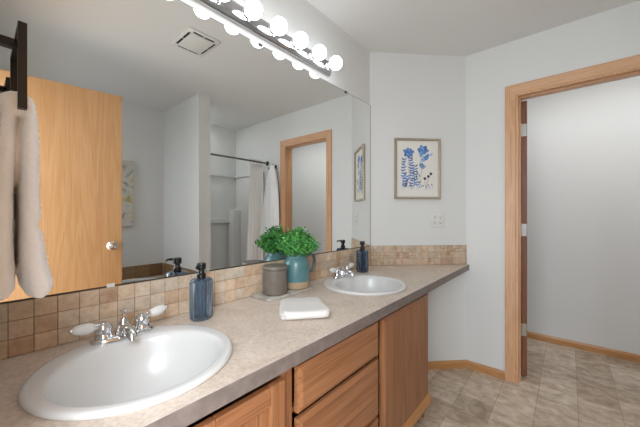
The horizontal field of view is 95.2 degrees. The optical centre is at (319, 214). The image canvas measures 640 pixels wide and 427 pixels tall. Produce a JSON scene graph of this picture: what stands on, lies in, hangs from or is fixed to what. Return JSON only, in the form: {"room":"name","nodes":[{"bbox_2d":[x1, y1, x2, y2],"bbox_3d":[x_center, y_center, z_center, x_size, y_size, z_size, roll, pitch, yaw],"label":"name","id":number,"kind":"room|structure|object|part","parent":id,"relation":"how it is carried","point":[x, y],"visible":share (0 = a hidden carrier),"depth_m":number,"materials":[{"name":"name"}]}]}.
{"room":"bathroom","nodes":[
{"label":"bathroom","id":0,"kind":"room"},
{"bbox_2d":[180,0,369,104],"bbox_3d":[-0.327,-0.022,1.479,0.100,2.440,2.062,0,0,40],"label":"wall","id":1,"kind":"structure","parent":0,"point":[353,77],"depth_m":1.77,"materials":[{"name":"white paint"}]},
{"bbox_2d":[0,246,369,359],"bbox_3d":[-0.248,0.313,1.486,0.009,0.148,1.932,0,0,40],"label":"tile backsplash","id":2,"kind":"structure","parent":1,"relation":"attached to","point":[31,325],"depth_m":0.97,"materials":[{"name":"brown tile"}]},
{"bbox_2d":[0,0,370,303],"bbox_3d":[-0.245,-0.298,1.490,0.010,1.075,1.937,0,0,40],"label":"mirror","id":3,"kind":"object","parent":1,"relation":"attached to","point":[172,140],"visible":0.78,"depth_m":1.11,"materials":[{"name":"clear glass"}]},
{"bbox_2d":[195,0,341,76],"bbox_3d":[-0.280,-0.913,1.357,0.128,0.086,1.193,0,0,40],"label":"vanity light bar","id":4,"kind":"object","parent":1,"relation":"attached to","point":[247,17],"visible":1,"depth_m":1.43,"materials":[{"name":"white glass"}]},
{"bbox_2d":[241,9,250,21],"bbox_3d":[-0.333,-0.913,1.334,0.018,0.052,0.052,0,0,40],"label":"socket","id":5,"kind":"object","parent":4,"relation":"attached to","point":[244,18],"depth_m":1.33,"materials":[{"name":"silver metal"}]},
{"bbox_3d":[-0.297,-0.913,1.303,0.083,0.080,0.080,0,0,40],"label":"globe bulb","id":6,"kind":"part","parent":4,"relation":"part of","materials":[{"name":"white glass"}]},
{"bbox_2d":[267,25,274,36],"bbox_3d":[-0.235,-0.913,1.449,0.018,0.052,0.052,0,0,40],"label":"socket","id":7,"kind":"object","parent":4,"relation":"attached to","point":[270,33],"depth_m":1.44,"materials":[{"name":"silver metal"}]},
{"bbox_3d":[-0.199,-0.913,1.418,0.083,0.080,0.080,0,0,40],"label":"globe bulb","id":8,"kind":"part","parent":4,"relation":"part of","materials":[{"name":"white glass"}]},
{"bbox_2d":[290,39,296,49],"bbox_3d":[-0.138,-0.913,1.564,0.018,0.052,0.052,0,0,40],"label":"socket","id":9,"kind":"object","parent":4,"relation":"attached to","point":[292,46],"depth_m":1.56,"materials":[{"name":"silver metal"}]},
{"bbox_3d":[-0.101,-0.913,1.533,0.083,0.080,0.080,0,0,40],"label":"globe bulb","id":10,"kind":"part","parent":4,"relation":"part of","materials":[{"name":"white glass"}]},
{"bbox_2d":[309,51,314,60],"bbox_3d":[-0.040,-0.913,1.679,0.018,0.052,0.052,0,0,40],"label":"socket","id":11,"kind":"object","parent":4,"relation":"attached to","point":[311,57],"depth_m":1.67,"materials":[{"name":"silver metal"}]},
{"bbox_3d":[-0.004,-0.913,1.648,0.083,0.080,0.080,0,0,40],"label":"globe bulb","id":12,"kind":"part","parent":4,"relation":"part of","materials":[{"name":"white glass"}]},
{"bbox_2d":[326,62,330,70],"bbox_3d":[0.058,-0.913,1.794,0.018,0.052,0.052,0,0,40],"label":"socket","id":13,"kind":"object","parent":4,"relation":"attached to","point":[328,68],"depth_m":1.78,"materials":[{"name":"silver metal"}]},
{"bbox_3d":[0.094,-0.913,1.763,0.083,0.080,0.080,0,0,40],"label":"globe bulb","id":14,"kind":"part","parent":4,"relation":"part of","materials":[{"name":"white glass"}]},
{"bbox_2d":[370,52,465,360],"bbox_3d":[0.763,-0.022,2.339,0.643,2.440,0.661,0,0,40],"label":"wall","id":15,"kind":"structure","parent":0,"point":[412,95],"depth_m":2.27,"materials":[{"name":"white paint"}]},
{"bbox_2d":[394,138,440,198],"bbox_3d":[0.751,-0.352,2.249,0.363,0.465,0.023,0,0,-5],"label":"framed picture","id":16,"kind":"object","parent":15,"relation":"attached to","point":[417,161],"visible":1,"depth_m":2.25,"materials":[{"name":"white"}]},
{"bbox_2d":[370,245,466,264],"bbox_3d":[0.765,0.313,2.257,0.765,0.148,0.009,0,0,-5],"label":"tile backsplash","id":17,"kind":"structure","parent":15,"relation":"attached to","point":[416,254],"depth_m":2.25,"materials":[{"name":"brown tile"}]},
{"bbox_2d":[430,212,444,227],"bbox_3d":[0.913,0.041,2.269,0.120,0.120,0.009,0,0,-4],"label":"outlet plate","id":18,"kind":"object","parent":15,"relation":"attached to","point":[437,219],"visible":1,"depth_m":2.27,"materials":[{"name":"white plastic"}]},
{"bbox_2d":[428,360,465,369],"bbox_3d":[0.763,1.168,2.257,0.769,0.060,0.011,0,0,-5],"label":"baseboard","id":19,"kind":"structure","parent":15,"relation":"attached to","point":[447,364],"depth_m":2.27,"materials":[{"name":"brown wood"}]},
{"bbox_2d":[307,0,637,55],"bbox_3d":[1.385,-1.272,1.099,3.200,0.060,3.705,0,0,40],"label":"ceiling","id":20,"kind":"structure","parent":0,"point":[429,27],"depth_m":1.87,"materials":[{"name":"white paint"}]},
{"bbox_2d":[413,338,639,426],"bbox_3d":[0.905,1.228,0.534,3.200,0.060,5.187,0,0,40],"label":"floor","id":21,"kind":"structure","parent":0,"point":[563,386],"depth_m":1.95,"materials":[{"name":"tile"}]},
{"bbox_2d":[186,371,286,426],"bbox_3d":[-0.478,0.814,0.800,0.539,0.766,0.590,0,0,40],"label":"vanity cabinet","id":22,"kind":"object","parent":21,"relation":"on","point":[265,405],"visible":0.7,"depth_m":0.78,"materials":[{"name":"brown wood"}]},
{"bbox_2d":[0,264,468,426],"bbox_3d":[0.142,0.409,1.514,0.566,0.042,2.484,0,0,40],"label":"countertop","id":23,"kind":"structure","parent":22,"relation":"on","point":[266,346],"depth_m":0.89,"materials":[{"name":"stone"}]},
{"bbox_2d":[18,324,232,420],"bbox_3d":[-0.471,0.456,0.775,0.459,0.164,0.459,0,0,40],"label":"sink","id":24,"kind":"object","parent":23,"relation":"in","point":[164,363],"visible":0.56,"depth_m":0.81,"materials":[{"name":"white ceramic"}]},
{"bbox_2d":[68,305,167,345],"bbox_3d":[-0.584,0.333,0.883,0.122,0.084,0.266,0,0,40],"label":"faucet","id":25,"kind":"object","parent":24,"relation":"on","point":[124,330],"visible":1,"depth_m":0.86,"materials":[{"name":"silver metal"}]},
{"bbox_3d":[-0.666,0.324,0.823,0.032,0.032,0.052,0,0,40],"label":"porcelain lever","id":26,"kind":"part","parent":25,"relation":"part of","materials":[{"name":"white ceramic"}]},
{"bbox_3d":[-0.606,0.368,0.902,0.063,0.014,0.167,0,0,40],"label":"plate","id":27,"kind":"part","parent":25,"relation":"part of","materials":[{"name":"silver metal"}]},
{"bbox_3d":[-0.606,0.306,0.902,0.019,0.028,0.019,0,0,40],"label":"lift rod","id":28,"kind":"part","parent":25,"relation":"part of","materials":[{"name":"silver metal"}]},
{"bbox_3d":[-0.581,0.343,0.880,0.114,0.052,0.048,0,0,40],"label":"spout","id":29,"kind":"part","parent":25,"relation":"part of","materials":[{"name":"silver metal"}]},
{"bbox_3d":[-0.542,0.321,0.978,0.032,0.032,0.052,0,0,40],"label":"porcelain lever","id":30,"kind":"part","parent":25,"relation":"part of","materials":[{"name":"white ceramic"}]},
{"bbox_2d":[189,262,212,321],"bbox_3d":[-0.445,0.284,1.096,0.079,0.207,0.094,0,0,0],"label":"soap dispenser","id":31,"kind":"object","parent":23,"relation":"on","point":[200,287],"visible":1,"depth_m":1.06,"materials":[{"name":"blue glass"}]},
{"bbox_2d":[250,286,313,301],"bbox_3d":[-0.180,0.381,1.445,0.132,0.012,0.303,0,0,40],"label":"marble tray","id":32,"kind":"object","parent":23,"relation":"on","point":[260,295],"visible":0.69,"depth_m":1.36,"materials":[{"name":"white stone"}]},
{"bbox_2d":[262,263,287,295],"bbox_3d":[-0.215,0.308,1.394,0.121,0.134,0.121,0,0,40],"label":"lidded canister","id":33,"kind":"object","parent":32,"relation":"on","point":[274,275],"visible":1,"depth_m":1.34,"materials":[{"name":"beige ceramic"}]},
{"bbox_3d":[-0.215,0.249,1.394,0.121,0.018,0.121,0,0,40],"label":"lid","id":34,"kind":"part","parent":33,"relation":"part of","materials":[{"name":"beige ceramic"}]},
{"bbox_2d":[284,253,315,289],"bbox_3d":[-0.105,0.287,1.514,0.173,0.175,0.138,0,0,-4],"label":"ceramic pitcher","id":35,"kind":"object","parent":32,"relation":"on","point":[298,270],"visible":0.8,"depth_m":1.46,"materials":[{"name":"teal ceramic"}]},
{"bbox_2d":[275,226,320,256],"bbox_3d":[-0.104,0.152,1.492,0.180,0.187,0.244,0,0,44],"label":"boxwood plant","id":36,"kind":"object","parent":35,"relation":"in","point":[296,242],"visible":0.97,"depth_m":1.47,"materials":[{"name":"green plant"}]},
{"bbox_3d":[-0.052,0.259,1.562,0.069,0.117,0.020,0,0,-34],"label":"handle","id":37,"kind":"part","parent":35,"relation":"part of","materials":[{"name":"teal ceramic"}]},
{"bbox_2d":[279,297,329,319],"bbox_3d":[-0.072,0.371,1.192,0.190,0.033,0.258,0,0,-10],"label":"folded washcloth","id":38,"kind":"object","parent":23,"relation":"on","point":[308,307],"visible":1,"depth_m":1.11,"materials":[{"name":"white fabric"}]},
{"bbox_2d":[356,241,367,272],"bbox_3d":[0.288,0.284,1.988,0.079,0.207,0.094,0,0,0],"label":"soap dispenser","id":39,"kind":"object","parent":23,"relation":"on","point":[362,253],"visible":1,"depth_m":1.95,"materials":[{"name":"blue glass"}]},
{"bbox_2d":[323,274,406,295],"bbox_3d":[0.244,0.456,1.621,0.459,0.164,0.459,0,0,40],"label":"sink","id":40,"kind":"object","parent":23,"relation":"in","point":[360,284],"visible":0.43,"depth_m":1.72,"materials":[{"name":"white ceramic"}]},
{"bbox_2d":[329,262,354,278],"bbox_3d":[0.157,0.333,1.758,0.122,0.084,0.266,0,0,40],"label":"faucet","id":41,"kind":"object","parent":40,"relation":"on","point":[345,271],"visible":1,"depth_m":1.73,"materials":[{"name":"silver metal"}]},
{"bbox_3d":[0.135,0.368,1.777,0.063,0.014,0.167,0,0,40],"label":"plate","id":42,"kind":"part","parent":41,"relation":"part of","materials":[{"name":"silver metal"}]},
{"bbox_3d":[0.160,0.343,1.756,0.114,0.052,0.048,0,0,40],"label":"spout","id":43,"kind":"part","parent":41,"relation":"part of","materials":[{"name":"silver metal"}]},
{"bbox_3d":[-0.192,0.494,0.736,0.020,0.052,0.162,0,0,40],"label":"door rail","id":44,"kind":"part","parent":22,"relation":"part of","materials":[{"name":"brown wood"}]},
{"bbox_3d":[-0.195,0.755,0.739,0.010,0.477,0.168,0,0,40],"label":"cabinet door","id":45,"kind":"part","parent":22,"relation":"part of","materials":[{"name":"brown wood"}]},
{"bbox_2d":[287,321,377,426],"bbox_3d":[-0.112,0.814,1.229,0.539,0.766,0.536,0,0,40],"label":"vanity cabinet","id":46,"kind":"object","parent":21,"relation":"on","point":[337,386],"visible":0.42,"depth_m":1.03,"materials":[{"name":"brown wood"}]},
{"bbox_3d":[0.088,0.735,1.065,0.021,0.236,0.488,0,0,40],"label":"drawer","id":47,"kind":"part","parent":46,"relation":"part of","materials":[{"name":"brown wood"}]},
{"bbox_3d":[0.088,0.958,1.065,0.021,0.181,0.488,0,0,40],"label":"drawer","id":48,"kind":"part","parent":46,"relation":"part of","materials":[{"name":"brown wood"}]},
{"bbox_2d":[378,293,430,426],"bbox_3d":[0.254,0.814,1.658,0.540,0.766,0.590,0,0,40],"label":"vanity cabinet","id":49,"kind":"object","parent":21,"relation":"on","point":[404,396],"visible":0.45,"depth_m":1.43,"materials":[{"name":"brown wood"}]},
{"bbox_3d":[0.451,1.068,1.491,0.023,0.060,0.588,0,0,40],"label":"moulding","id":50,"kind":"part","parent":49,"relation":"part of","materials":[{"name":"brown wood"}]},
{"bbox_2d":[466,0,639,370],"bbox_3d":[1.968,-0.022,1.669,2.062,2.440,0.117,0,0,40],"label":"wall","id":51,"kind":"structure","parent":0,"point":[613,34],"depth_m":2.16,"materials":[{"name":"white paint"}]},
{"bbox_2d":[466,360,504,379],"bbox_3d":[1.242,1.168,2.204,0.263,0.060,0.011,0,0,40],"label":"baseboard","id":52,"kind":"structure","parent":51,"relation":"attached to","point":[491,371],"depth_m":2.19,"materials":[{"name":"brown wood"}]},
{"bbox_2d":[505,54,639,383],"bbox_3d":[1.689,0.138,1.898,0.814,2.120,0.136,0,0,40],"label":"door frame","id":53,"kind":"structure","parent":51,"relation":"attached to","point":[511,91],"depth_m":2.08,"materials":[{"name":"brown wood"}]},
{"bbox_2d":[521,101,526,375],"bbox_3d":[1.651,0.174,2.436,0.167,2.024,0.663,0,0,27],"label":"door","id":54,"kind":"structure","parent":53,"relation":"in","point":[523,103],"depth_m":2.15,"materials":[{"name":"brown wood"}]},
{"bbox_2d":[521,76,639,354],"bbox_3d":[2.592,-0.022,2.438,2.900,2.440,0.100,0,0,40],"label":"wall","id":55,"kind":"structure","parent":0,"point":[583,144],"depth_m":2.59,"materials":[{"name":"white paint"}]},
{"bbox_2d":[527,331,639,362],"bbox_3d":[2.537,1.168,2.412,2.850,0.060,0.011,0,0,40],"label":"baseboard","id":56,"kind":"structure","parent":55,"relation":"attached to","point":[569,343],"depth_m":2.57,"materials":[{"name":"brown wood"}]},
{"bbox_3d":[0.072,-0.022,-0.138,2.605,2.440,0.117,0,0,40],"label":"wall","id":57,"kind":"structure","parent":0,"visible":0},
{"bbox_2d":[0,20,26,109],"bbox_3d":[-0.711,-0.319,0.651,0.214,0.200,0.067,0,0,40],"label":"towel ring","id":58,"kind":"object","parent":57,"relation":"attached to","point":[18,44],"visible":0.77,"depth_m":0.60,"materials":[{"name":"black metal"}]},
{"bbox_3d":[-0.709,-0.388,0.653,0.024,0.018,0.057,0,0,40],"label":"mount post","id":59,"kind":"part","parent":58,"relation":"part of","materials":[{"name":"black metal"}]},
{"bbox_2d":[0,91,52,300],"bbox_3d":[-0.694,-0.041,0.671,0.251,0.440,0.107,0,0,40],"label":"hand towel","id":60,"kind":"object","parent":58,"relation":"hanging from","point":[26,259],"visible":0.99,"depth_m":0.61,"materials":[{"name":"white fabric"}]}
]}

